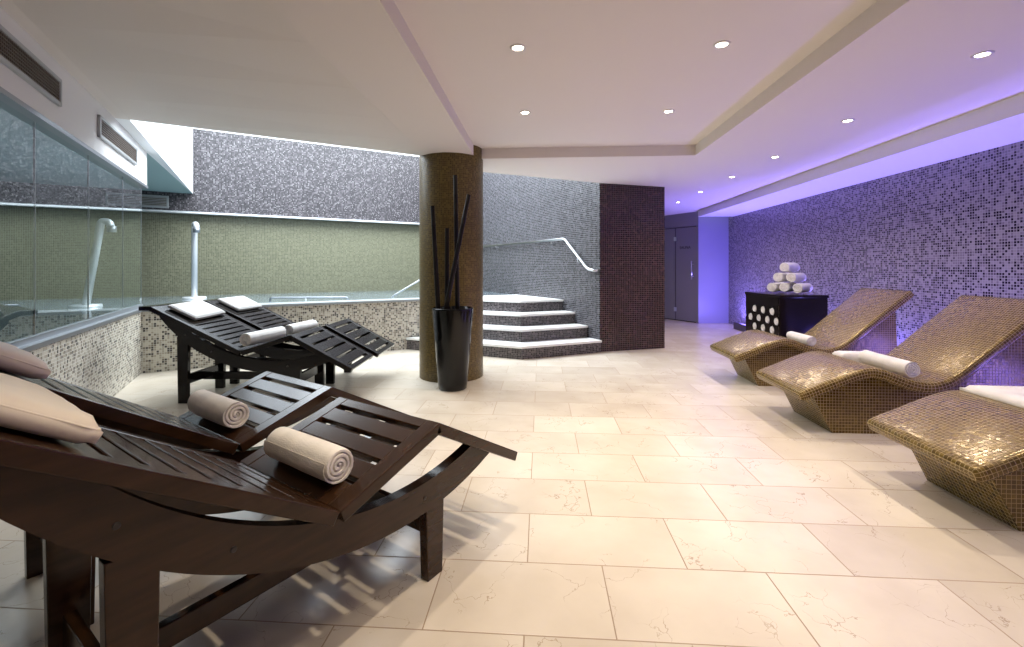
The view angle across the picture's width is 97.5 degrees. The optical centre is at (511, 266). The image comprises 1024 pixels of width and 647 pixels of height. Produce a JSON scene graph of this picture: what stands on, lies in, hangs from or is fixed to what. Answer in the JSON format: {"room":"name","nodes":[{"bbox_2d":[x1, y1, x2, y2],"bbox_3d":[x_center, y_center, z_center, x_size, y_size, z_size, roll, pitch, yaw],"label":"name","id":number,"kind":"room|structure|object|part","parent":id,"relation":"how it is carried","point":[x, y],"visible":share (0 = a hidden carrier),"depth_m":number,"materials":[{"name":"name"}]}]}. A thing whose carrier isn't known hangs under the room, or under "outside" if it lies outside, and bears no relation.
{"room":"spa","nodes":[
{"label":"spa","id":0,"kind":"room"},
{"bbox_2d":[0,7,146,184],"bbox_3d":[-2.278,-1.175,1.417,0.140,0.450,8.764,0,0,-29],"label":"wall","id":1,"kind":"structure","parent":0,"point":[77,115],"depth_m":3.25,"materials":[{"name":"white paint"}]},
{"bbox_2d":[0,24,61,106],"bbox_3d":[-2.785,-1.183,2.521,0.023,0.185,1.218,0,0,-28],"label":"air vent","id":2,"kind":"object","parent":1,"relation":"in","point":[14,55],"visible":1,"depth_m":2.65,"materials":[{"name":"black metal"}]},
{"bbox_2d":[97,115,137,165],"bbox_3d":[-3.747,-1.183,4.291,0.022,0.185,1.218,0,0,-29],"label":"air vent","id":3,"kind":"object","parent":1,"relation":"in","point":[106,132],"visible":1,"depth_m":4.17,"materials":[{"name":"black metal"}]},
{"bbox_2d":[29,312,140,396],"bbox_3d":[-2.287,0.850,1.412,0.160,0.700,8.764,0,0,-29],"label":"wall","id":4,"kind":"structure","parent":0,"point":[105,359],"depth_m":3.85,"materials":[{"name":"beige tile"}]},
{"bbox_2d":[0,86,147,351],"bbox_3d":[-2.781,-0.228,2.311,0.200,1.455,6.718,0,0,-29],"label":"window frame","id":5,"kind":"structure","parent":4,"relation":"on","point":[9,102],"depth_m":3.28,"materials":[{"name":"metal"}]},
{"bbox_3d":[-2.780,0.468,2.309,0.200,0.065,6.715,0,0,-29],"label":"sill","id":6,"kind":"part","parent":5,"relation":"part of","materials":[{"name":"grey metal"}]},
{"bbox_2d":[0,108,191,193],"bbox_3d":[-5.717,-1.333,1.307,6.437,0.115,11.724,0,0,-27],"label":"wall","id":7,"kind":"structure","parent":0,"point":[56,164],"depth_m":5.80,"materials":[{"name":"teal paint"}]},
{"bbox_2d":[115,118,192,193],"bbox_3d":[-4.686,-2.188,6.059,0.150,1.825,4.224,0,0,-29],"label":"wall","id":8,"kind":"structure","parent":0,"point":[173,143],"depth_m":5.96,"materials":[{"name":"white paint"}]},
{"bbox_2d":[0,205,418,300],"bbox_3d":[-6.049,0.000,7.870,12.645,2.400,0.200,0,0,-30],"label":"wall","id":9,"kind":"structure","parent":0,"point":[237,255],"depth_m":8.03,"materials":[{"name":"green tile"}]},
{"bbox_2d":[0,128,418,222],"bbox_3d":[-6.015,-2.033,7.751,12.588,2.135,0.300,0,0,-30],"label":"wall","id":10,"kind":"structure","parent":0,"point":[233,173],"depth_m":8.51,"materials":[{"name":"grey tile"}]},
{"bbox_2d":[105,192,168,207],"bbox_3d":[-6.210,-1.105,7.455,0.820,0.210,0.022,0,0,-29],"label":"air vent","id":11,"kind":"object","parent":10,"relation":"in","point":[115,199],"visible":1,"depth_m":7.44,"materials":[{"name":"grey metal"}]},
{"bbox_2d":[108,194,165,205],"bbox_3d":[-6.210,-1.105,7.455,0.770,0.138,0.010,0,0,-30],"label":"grille","id":12,"kind":"object","parent":11,"relation":"attached to","point":[113,199],"depth_m":7.44,"materials":[{"name":"grey metal"}]},
{"bbox_2d":[0,202,418,224],"bbox_3d":[-6.000,-0.950,7.667,12.530,0.030,0.180,0,0,-30],"label":"trim","id":13,"kind":"structure","parent":10,"relation":"attached to","point":[1,203],"depth_m":7.85,"materials":[{"name":"white paint"}]},
{"bbox_2d":[0,290,513,341],"bbox_3d":[-5.661,0.510,4.762,11.477,0.001,11.676,0,0,0],"label":"water","id":14,"kind":"object","parent":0,"point":[16,316],"visible":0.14,"depth_m":6.11,"materials":[{"name":"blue liquid"}]},
{"bbox_2d":[68,218,116,307],"bbox_3d":[-5.379,0.090,5.760,0.513,1.440,0.330,0,0,0],"label":"spout","id":15,"kind":"object","parent":14,"relation":"in","point":[100,224],"visible":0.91,"depth_m":5.74,"materials":[{"name":"white metal"}]},
{"bbox_3d":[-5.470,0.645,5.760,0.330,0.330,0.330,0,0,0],"label":"plate","id":16,"kind":"part","parent":15,"relation":"part of","materials":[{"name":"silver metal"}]},
{"bbox_2d":[182,222,206,298],"bbox_3d":[-5.120,0.040,7.240,0.330,1.540,0.330,0,0,0],"label":"spout","id":17,"kind":"object","parent":14,"relation":"in","point":[195,229],"visible":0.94,"depth_m":7.21,"materials":[{"name":"white metal"}]},
{"bbox_3d":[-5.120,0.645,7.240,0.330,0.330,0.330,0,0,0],"label":"plate","id":18,"kind":"part","parent":17,"relation":"part of","materials":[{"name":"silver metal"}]},
{"bbox_2d":[269,297,348,300],"bbox_3d":[-3.050,0.629,6.760,1.168,0.363,0.026,0,0,-4],"label":"rail","id":19,"kind":"object","parent":14,"relation":"in","point":[271,297],"visible":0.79,"depth_m":6.74,"materials":[{"name":"grey metal"}]},
{"bbox_2d":[391,280,418,296],"bbox_3d":[-1.720,0.420,7.632,0.807,0.588,0.033,0,0,-2],"label":"grab rail","id":20,"kind":"object","parent":14,"relation":"in","point":[417,280],"visible":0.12,"depth_m":7.62,"materials":[{"name":"silver metal"}]},
{"bbox_2d":[141,301,418,372],"bbox_3d":[-2.750,0.853,6.049,3.520,0.695,0.300,0,0,-30],"label":"wall","id":21,"kind":"structure","parent":0,"point":[395,322],"depth_m":5.97,"materials":[{"name":"beige tile"}]},
{"bbox_2d":[142,298,418,311],"bbox_3d":[-2.750,0.490,6.049,3.520,0.030,0.340,0,0,-30],"label":"trim","id":22,"kind":"structure","parent":21,"relation":"on","point":[305,303],"depth_m":6.18,"materials":[{"name":"white stone"}]},
{"bbox_2d":[0,319,1023,646],"bbox_3d":[-2.900,1.200,4.850,16.200,0.001,14.900,0,0,0],"label":"floor","id":23,"kind":"structure","parent":0,"point":[667,496],"depth_m":2.00,"materials":[{"name":"beige tile"}]},
{"bbox_2d":[0,370,407,624],"bbox_3d":[-1.357,0.716,2.059,0.620,0.968,1.854,0,0,34],"label":"lounger","id":24,"kind":"object","parent":23,"relation":"on","point":[190,430],"visible":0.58,"depth_m":1.94,"materials":[{"name":"brown wood"}]},
{"bbox_2d":[0,341,51,378],"bbox_3d":[-1.756,0.262,1.467,0.500,0.195,0.277,0,0,34],"label":"cushion","id":25,"kind":"object","parent":24,"relation":"on","point":[14,360],"visible":1,"depth_m":1.40,"materials":[{"name":"beige fabric"}]},
{"bbox_3d":[-1.854,0.908,1.765,0.040,0.584,0.098,0,0,34],"label":"leg","id":26,"kind":"part","parent":24,"relation":"part of","materials":[{"name":"brown wood"}]},
{"bbox_3d":[-1.443,0.908,1.489,0.040,0.584,0.098,0,0,34],"label":"leg","id":27,"kind":"part","parent":24,"relation":"part of","materials":[{"name":"brown wood"}]},
{"bbox_3d":[-1.628,0.499,1.657,0.620,0.534,0.884,0,0,34],"label":"backrest","id":28,"kind":"part","parent":24,"relation":"part of","materials":[{"name":"brown wood"}]},
{"bbox_2d":[187,389,249,427],"bbox_3d":[-1.353,0.649,2.064,0.368,0.116,0.116,0,0,34],"label":"rolled towel","id":29,"kind":"object","parent":24,"relation":"on","point":[219,409],"visible":1,"depth_m":1.99,"materials":[{"name":"beige fabric"}]},
{"bbox_3d":[-1.256,0.681,2.209,0.620,0.179,0.441,0,0,34],"label":"seat panel","id":30,"kind":"part","parent":24,"relation":"part of","materials":[{"name":"brown wood"}]},
{"bbox_2d":[139,301,373,403],"bbox_3d":[-2.319,0.771,4.210,1.854,0.857,0.620,0,0,0],"label":"lounger","id":31,"kind":"object","parent":23,"relation":"on","point":[225,331],"visible":0.88,"depth_m":3.97,"materials":[{"name":"black wood"}]},
{"bbox_3d":[-2.895,0.906,3.962,0.098,0.588,0.040,0,0,0],"label":"leg","id":32,"kind":"part","parent":31,"relation":"part of","materials":[{"name":"black wood"}]},
{"bbox_2d":[167,300,224,319],"bbox_3d":[-2.964,0.402,4.240,0.252,0.153,0.462,0,0,-3],"label":"cushion","id":33,"kind":"object","parent":31,"relation":"on","point":[199,309],"visible":1,"depth_m":4.16,"materials":[{"name":"white fabric"}]},
{"bbox_3d":[-2.804,0.555,4.210,0.884,0.425,0.620,0,0,0],"label":"backrest","id":34,"kind":"part","parent":31,"relation":"part of","materials":[{"name":"black wood"}]},
{"bbox_3d":[-2.895,0.906,4.457,0.098,0.588,0.040,0,0,0],"label":"leg","id":35,"kind":"part","parent":31,"relation":"part of","materials":[{"name":"black wood"}]},
{"bbox_2d":[240,326,286,345],"bbox_3d":[-2.314,0.643,4.190,0.117,0.119,0.488,0,0,9],"label":"rolled towel","id":36,"kind":"object","parent":31,"relation":"on","point":[252,338],"visible":1,"depth_m":4.10,"materials":[{"name":"white fabric"}]},
{"bbox_3d":[-2.138,0.681,4.210,0.441,0.179,0.620,0,0,0],"label":"seat panel","id":37,"kind":"part","parent":31,"relation":"part of","materials":[{"name":"black wood"}]},
{"bbox_3d":[-1.910,1.043,3.962,0.098,0.315,0.040,0,0,0],"label":"leg","id":38,"kind":"part","parent":31,"relation":"part of","materials":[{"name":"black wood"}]},
{"bbox_3d":[-1.910,1.043,4.457,0.098,0.315,0.040,0,0,0],"label":"leg","id":39,"kind":"part","parent":31,"relation":"part of","materials":[{"name":"black wood"}]},
{"bbox_2d":[0,397,517,646],"bbox_3d":[-0.747,0.716,1.551,0.620,0.968,1.854,0,0,34],"label":"lounger","id":40,"kind":"object","parent":23,"relation":"on","point":[139,505],"visible":0.92,"depth_m":1.21,"materials":[{"name":"brown wood"}]},
{"bbox_2d":[0,373,103,443],"bbox_3d":[-1.139,0.273,0.971,0.500,0.192,0.276,0,0,34],"label":"cushion","id":41,"kind":"object","parent":40,"relation":"on","point":[25,406],"visible":1,"depth_m":0.89,"materials":[{"name":"beige fabric"}]},
{"bbox_3d":[-1.244,0.908,1.257,0.040,0.584,0.098,0,0,34],"label":"leg","id":42,"kind":"part","parent":40,"relation":"part of","materials":[{"name":"brown wood"}]},
{"bbox_3d":[-0.833,0.908,0.981,0.040,0.584,0.098,0,0,34],"label":"leg","id":43,"kind":"part","parent":40,"relation":"part of","materials":[{"name":"brown wood"}]},
{"bbox_3d":[-1.018,0.499,1.149,0.620,0.534,0.884,0,0,34],"label":"backrest","id":44,"kind":"part","parent":40,"relation":"part of","materials":[{"name":"brown wood"}]},
{"bbox_2d":[263,427,353,483],"bbox_3d":[-0.714,0.649,1.564,0.377,0.113,0.115,0,0,34],"label":"rolled towel","id":45,"kind":"object","parent":40,"relation":"on","point":[329,462],"visible":1,"depth_m":1.50,"materials":[{"name":"beige fabric"}]},
{"bbox_3d":[-0.646,0.681,1.701,0.620,0.179,0.441,0,0,34],"label":"seat panel","id":46,"kind":"part","parent":40,"relation":"part of","materials":[{"name":"brown wood"}]},
{"bbox_3d":[-0.313,1.046,1.752,0.040,0.309,0.098,0,0,34],"label":"leg","id":47,"kind":"part","parent":40,"relation":"part of","materials":[{"name":"brown wood"}]},
{"bbox_2d":[202,298,393,383],"bbox_3d":[-2.279,0.771,4.870,1.854,0.857,0.620,0,0,0],"label":"lounger","id":48,"kind":"object","parent":23,"relation":"on","point":[262,318],"visible":0.51,"depth_m":4.72,"materials":[{"name":"black wood"}]},
{"bbox_3d":[-2.855,0.906,4.622,0.098,0.588,0.040,0,0,0],"label":"leg","id":49,"kind":"part","parent":48,"relation":"part of","materials":[{"name":"black wood"}]},
{"bbox_2d":[217,296,261,310],"bbox_3d":[-2.944,0.392,4.870,0.235,0.136,0.440,0,0,0],"label":"cushion","id":50,"kind":"object","parent":48,"relation":"on","point":[238,303],"visible":1,"depth_m":4.79,"materials":[{"name":"white fabric"}]},
{"bbox_3d":[-2.764,0.555,4.870,0.884,0.425,0.620,0,0,0],"label":"backrest","id":51,"kind":"part","parent":48,"relation":"part of","materials":[{"name":"black wood"}]},
{"bbox_2d":[285,320,317,334],"bbox_3d":[-2.270,0.646,4.840,0.108,0.108,0.466,0,0,7],"label":"rolled towel","id":52,"kind":"object","parent":48,"relation":"on","point":[294,328],"visible":0.94,"depth_m":4.75,"materials":[{"name":"white fabric"}]},
{"bbox_3d":[-1.870,1.043,4.622,0.098,0.315,0.040,0,0,0],"label":"leg","id":53,"kind":"part","parent":48,"relation":"part of","materials":[{"name":"black wood"}]},
{"bbox_2d":[419,145,482,382],"bbox_3d":[-0.672,-0.050,4.990,0.700,2.500,0.700,0,0,0],"label":"column","id":54,"kind":"structure","parent":23,"relation":"on","point":[436,170],"depth_m":4.71,"materials":[{"name":"brown tile"}]},
{"bbox_2d":[432,306,472,391],"bbox_3d":[-0.586,0.800,4.440,0.406,0.800,0.406,0,0,0],"label":"floor vase","id":55,"kind":"object","parent":23,"relation":"on","point":[452,327],"visible":0.95,"depth_m":4.29,"materials":[{"name":"black ceramic"}]},
{"bbox_2d":[430,206,440,308],"bbox_3d":[-0.749,-0.050,4.410,0.111,1.103,0.053,0,0,19],"label":"cane","id":56,"kind":"object","parent":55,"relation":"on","point":[433,223],"visible":0.96,"depth_m":4.39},
{"bbox_2d":[444,228,449,308],"bbox_3d":[-0.645,0.058,4.460,0.052,0.885,0.052,0,0,0],"label":"cane","id":57,"kind":"object","parent":55,"relation":"on","point":[447,265],"visible":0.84,"depth_m":4.44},
{"bbox_2d":[453,175,459,308],"bbox_3d":[-0.555,-0.209,4.500,0.067,1.419,0.053,0,0,0],"label":"cane","id":58,"kind":"object","parent":55,"relation":"on","point":[455,184],"visible":0.84,"depth_m":4.48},
{"bbox_2d":[444,194,470,308],"bbox_3d":[-0.544,-0.105,4.391,0.284,1.218,0.053,0,0,-10],"label":"cane","id":59,"kind":"object","parent":55,"relation":"in","point":[458,245],"visible":0.94,"depth_m":4.37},
{"bbox_2d":[406,295,601,359],"bbox_3d":[-0.331,0.856,6.756,2.316,0.688,2.370,0,0,-30],"label":"steps","id":60,"kind":"structure","parent":23,"relation":"on","point":[521,327],"depth_m":6.42,"materials":[{"name":"tile"}]},
{"bbox_2d":[745,292,828,337],"bbox_3d":[3.623,0.775,5.980,0.620,0.850,0.810,0,0,-1],"label":"base cabinet","id":61,"kind":"object","parent":23,"relation":"on","point":[798,312],"visible":0.63,"depth_m":5.59,"materials":[{"name":"black wood"}]},
{"bbox_2d":[770,308,778,314],"bbox_3d":[3.486,0.570,5.752,0.325,0.094,0.092,0,0,-1],"label":"rolled towel","id":62,"kind":"object","parent":61,"relation":"in","point":[771,309],"visible":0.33,"depth_m":5.73,"materials":[{"name":"white fabric"}]},
{"bbox_2d":[770,326,778,333],"bbox_3d":[3.486,0.807,5.757,0.325,0.092,0.092,0,0,-1],"label":"rolled towel","id":63,"kind":"object","parent":61,"relation":"in","point":[771,327],"visible":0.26,"depth_m":5.74,"materials":[{"name":"white fabric"}]},
{"bbox_2d":[767,282,783,291],"bbox_3d":[3.616,0.274,6.126,0.347,0.124,0.123,0,0,-37],"label":"rolled towel","id":64,"kind":"object","parent":61,"relation":"on","point":[772,287],"visible":0.74,"depth_m":6.03,"materials":[{"name":"white fabric"}]},
{"bbox_2d":[779,282,796,291],"bbox_3d":[3.710,0.268,6.000,0.347,0.122,0.124,0,0,-37],"label":"rolled towel","id":65,"kind":"object","parent":61,"relation":"on","point":[784,287],"visible":0.76,"depth_m":5.91,"materials":[{"name":"white fabric"}]},
{"bbox_2d":[773,273,788,281],"bbox_3d":[3.663,0.138,6.063,0.347,0.122,0.124,0,0,-37],"label":"rolled towel","id":66,"kind":"object","parent":65,"relation":"on","point":[778,277],"visible":0.7,"depth_m":5.96,"materials":[{"name":"white fabric"}]},
{"bbox_2d":[786,273,805,281],"bbox_3d":[3.758,0.137,5.937,0.347,0.124,0.123,0,0,-37],"label":"rolled towel","id":67,"kind":"object","parent":65,"relation":"on","point":[792,277],"visible":1,"depth_m":5.85,"materials":[{"name":"white fabric"}]},
{"bbox_2d":[779,262,799,271],"bbox_3d":[3.710,0.002,6.000,0.347,0.123,0.122,0,0,-37],"label":"rolled towel","id":68,"kind":"object","parent":67,"relation":"on","point":[785,267],"visible":1,"depth_m":5.92,"materials":[{"name":"white fabric"}]},
{"bbox_2d":[793,283,812,292],"bbox_3d":[3.805,0.272,5.873,0.347,0.124,0.124,0,0,-37],"label":"rolled towel","id":69,"kind":"object","parent":61,"relation":"on","point":[799,287],"visible":1,"depth_m":5.79,"materials":[{"name":"white fabric"}]},
{"bbox_2d":[710,288,913,385],"bbox_3d":[3.078,0.716,4.737,1.699,0.969,0.680,0,0,4],"label":"lounger","id":70,"kind":"object","parent":23,"relation":"on","point":[866,320],"visible":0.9,"depth_m":4.52,"materials":[{"name":"gold tile"}]},
{"bbox_2d":[786,331,815,345],"bbox_3d":[3.006,0.741,4.671,0.096,0.097,0.386,0,0,4],"label":"rolled towel","id":71,"kind":"object","parent":70,"relation":"on","point":[805,339],"visible":0.99,"depth_m":4.58,"materials":[{"name":"white fabric"}]},
{"bbox_2d":[756,295,1023,433],"bbox_3d":[2.905,0.716,3.453,1.699,0.969,0.680,0,0,4],"label":"lounger","id":72,"kind":"object","parent":23,"relation":"on","point":[973,340],"visible":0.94,"depth_m":3.24,"materials":[{"name":"gold tile"}]},
{"bbox_2d":[832,351,861,362],"bbox_3d":[2.875,0.751,3.723,0.340,0.097,0.135,0,0,4],"label":"folded towel","id":73,"kind":"object","parent":72,"relation":"on","point":[852,355],"visible":0.31,"depth_m":3.67,"materials":[{"name":"white fabric"}]},
{"bbox_2d":[859,350,919,376],"bbox_3d":[2.841,0.727,3.397,0.114,0.115,0.468,0,0,4],"label":"rolled towel","id":74,"kind":"object","parent":72,"relation":"on","point":[892,364],"visible":0.99,"depth_m":3.31,"materials":[{"name":"white fabric"}]},
{"bbox_2d":[867,390,1023,531],"bbox_3d":[2.896,0.716,2.243,1.699,0.969,0.680,0,0,4],"label":"lounger","id":75,"kind":"object","parent":23,"relation":"on","point":[970,446],"visible":0.98,"depth_m":2.20,"materials":[{"name":"gold tile"}]},
{"bbox_2d":[959,385,1023,407],"bbox_3d":[2.811,0.731,2.286,0.500,0.137,0.575,0,0,4],"label":"folded towel","id":76,"kind":"object","parent":75,"relation":"on","point":[1012,395],"visible":0.87,"depth_m":2.42,"materials":[{"name":"white fabric"}]},
{"bbox_2d":[0,0,1023,215],"bbox_3d":[0.167,-1.288,4.696,7.834,0.205,15.007,0,0,0],"label":"ceiling","id":77,"kind":"structure","parent":0,"point":[596,79],"depth_m":2.92,"materials":[{"name":"white paint"}]},
{"bbox_2d":[510,44,525,51],"bbox_3d":[0.035,-1.292,2.650,0.096,0.006,0.096,0,0,0],"label":"recessed light","id":78,"kind":"object","parent":77,"relation":"in","point":[515,47],"visible":1,"depth_m":2.64,"materials":[{"name":"white metal"}]},
{"bbox_2d":[519,110,530,114],"bbox_3d":[0.109,-1.292,3.760,0.096,0.006,0.096,0,0,0],"label":"recessed light","id":79,"kind":"object","parent":77,"relation":"in","point":[525,112],"visible":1,"depth_m":3.75,"materials":[{"name":"white"}]},
{"bbox_2d":[663,109,674,113],"bbox_3d":[1.300,-1.292,3.730,0.096,0.006,0.096,0,0,0],"label":"recessed light","id":80,"kind":"object","parent":77,"relation":"in","point":[667,111],"visible":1,"depth_m":3.73,"materials":[{"name":"white"}]},
{"bbox_2d":[713,40,730,48],"bbox_3d":[1.220,-1.292,2.610,0.096,0.006,0.096,0,0,0],"label":"recessed light","id":81,"kind":"object","parent":77,"relation":"in","point":[722,44],"visible":1,"depth_m":2.61,"materials":[{"name":"white"}]},
{"bbox_2d":[841,119,854,122],"bbox_3d":[2.715,-1.181,3.630,0.096,0.006,0.096,0,0,0],"label":"recessed light","id":82,"kind":"object","parent":77,"relation":"in","point":[845,120],"visible":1,"depth_m":3.62,"materials":[{"name":"white"}]},
{"bbox_2d":[970,50,994,58],"bbox_3d":[2.620,-1.181,2.500,0.096,0.006,0.096,0,0,0],"label":"recessed light","id":83,"kind":"object","parent":77,"relation":"in","point":[982,54],"visible":1,"depth_m":2.50,"materials":[{"name":"white"}]},
{"bbox_2d":[483,172,599,339],"bbox_3d":[0.019,-0.950,8.595,0.100,4.300,5.127,0,0,-30],"label":"wall","id":84,"kind":"structure","parent":0,"point":[516,208],"depth_m":7.53,"materials":[{"name":"grey tile"}]},
{"bbox_2d":[483,238,598,271],"bbox_3d":[0.244,-0.192,8.004,0.094,0.526,3.850,0,0,-30],"label":"handrail","id":85,"kind":"object","parent":84,"relation":"attached to","point":[555,239],"visible":0.98,"depth_m":7.16,"materials":[{"name":"silver metal"}]},
{"bbox_2d":[600,183,664,351],"bbox_3d":[0.546,0.007,8.618,1.040,2.385,5.115,0,0,-30],"label":"wall","id":86,"kind":"structure","parent":0,"point":[632,217],"depth_m":6.49,"materials":[{"name":"tile"}]},
{"bbox_2d":[665,226,695,322],"bbox_3d":[3.329,0.158,10.863,0.050,2.085,2.900,0,0,-30],"label":"door frame","id":87,"kind":"structure","parent":0,"point":[690,226],"depth_m":10.16,"materials":[{"name":"black metal"}]},
{"bbox_2d":[665,211,697,322],"bbox_3d":[3.307,-0.018,10.851,0.120,2.435,2.900,0,0,-30],"label":"wall","id":88,"kind":"structure","parent":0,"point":[689,219],"depth_m":9.85,"materials":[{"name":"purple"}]},
{"bbox_2d":[665,228,674,318],"bbox_3d":[3.187,0.155,11.001,0.020,2.050,2.000,0,0,-30],"label":"window","id":89,"kind":"structure","parent":88,"relation":"attached to","point":[669,233],"depth_m":10.26,"materials":[{"name":"grey glass"}]},
{"bbox_2d":[674,226,696,321],"bbox_3d":[3.791,0.155,9.858,0.097,2.050,0.605,0,0,-30],"label":"door","id":90,"kind":"structure","parent":88,"relation":"attached to","point":[686,238],"depth_m":9.85,"materials":[{"name":"grey"}]},
{"bbox_2d":[696,217,728,322],"bbox_3d":[4.318,-0.018,9.630,0.700,2.435,0.120,0,0,-2],"label":"wall","id":91,"kind":"structure","parent":0,"point":[713,232],"depth_m":9.57,"materials":[{"name":"paint"}]},
{"bbox_2d":[729,141,1023,345],"bbox_3d":[4.301,-0.018,3.480,0.150,2.435,12.300,0,0,4],"label":"wall","id":92,"kind":"structure","parent":0,"point":[940,233],"depth_m":4.92,"materials":[{"name":"purple tile"}]},
{"bbox_2d":[734,322,745,331],"bbox_3d":[4.072,1.135,3.044,0.255,0.130,11.400,0,0,4],"label":"trim","id":93,"kind":"structure","parent":92,"relation":"attached to","point":[738,326],"depth_m":8.48,"materials":[{"name":"grey"}]},
{"bbox_2d":[698,93,1023,216],"bbox_3d":[3.871,-1.147,3.367,0.735,0.196,12.020,0,0,4],"label":"ceiling cove","id":94,"kind":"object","parent":92,"relation":"attached to","point":[1001,123],"depth_m":4.32,"materials":[{"name":"white paint"}]}
]}

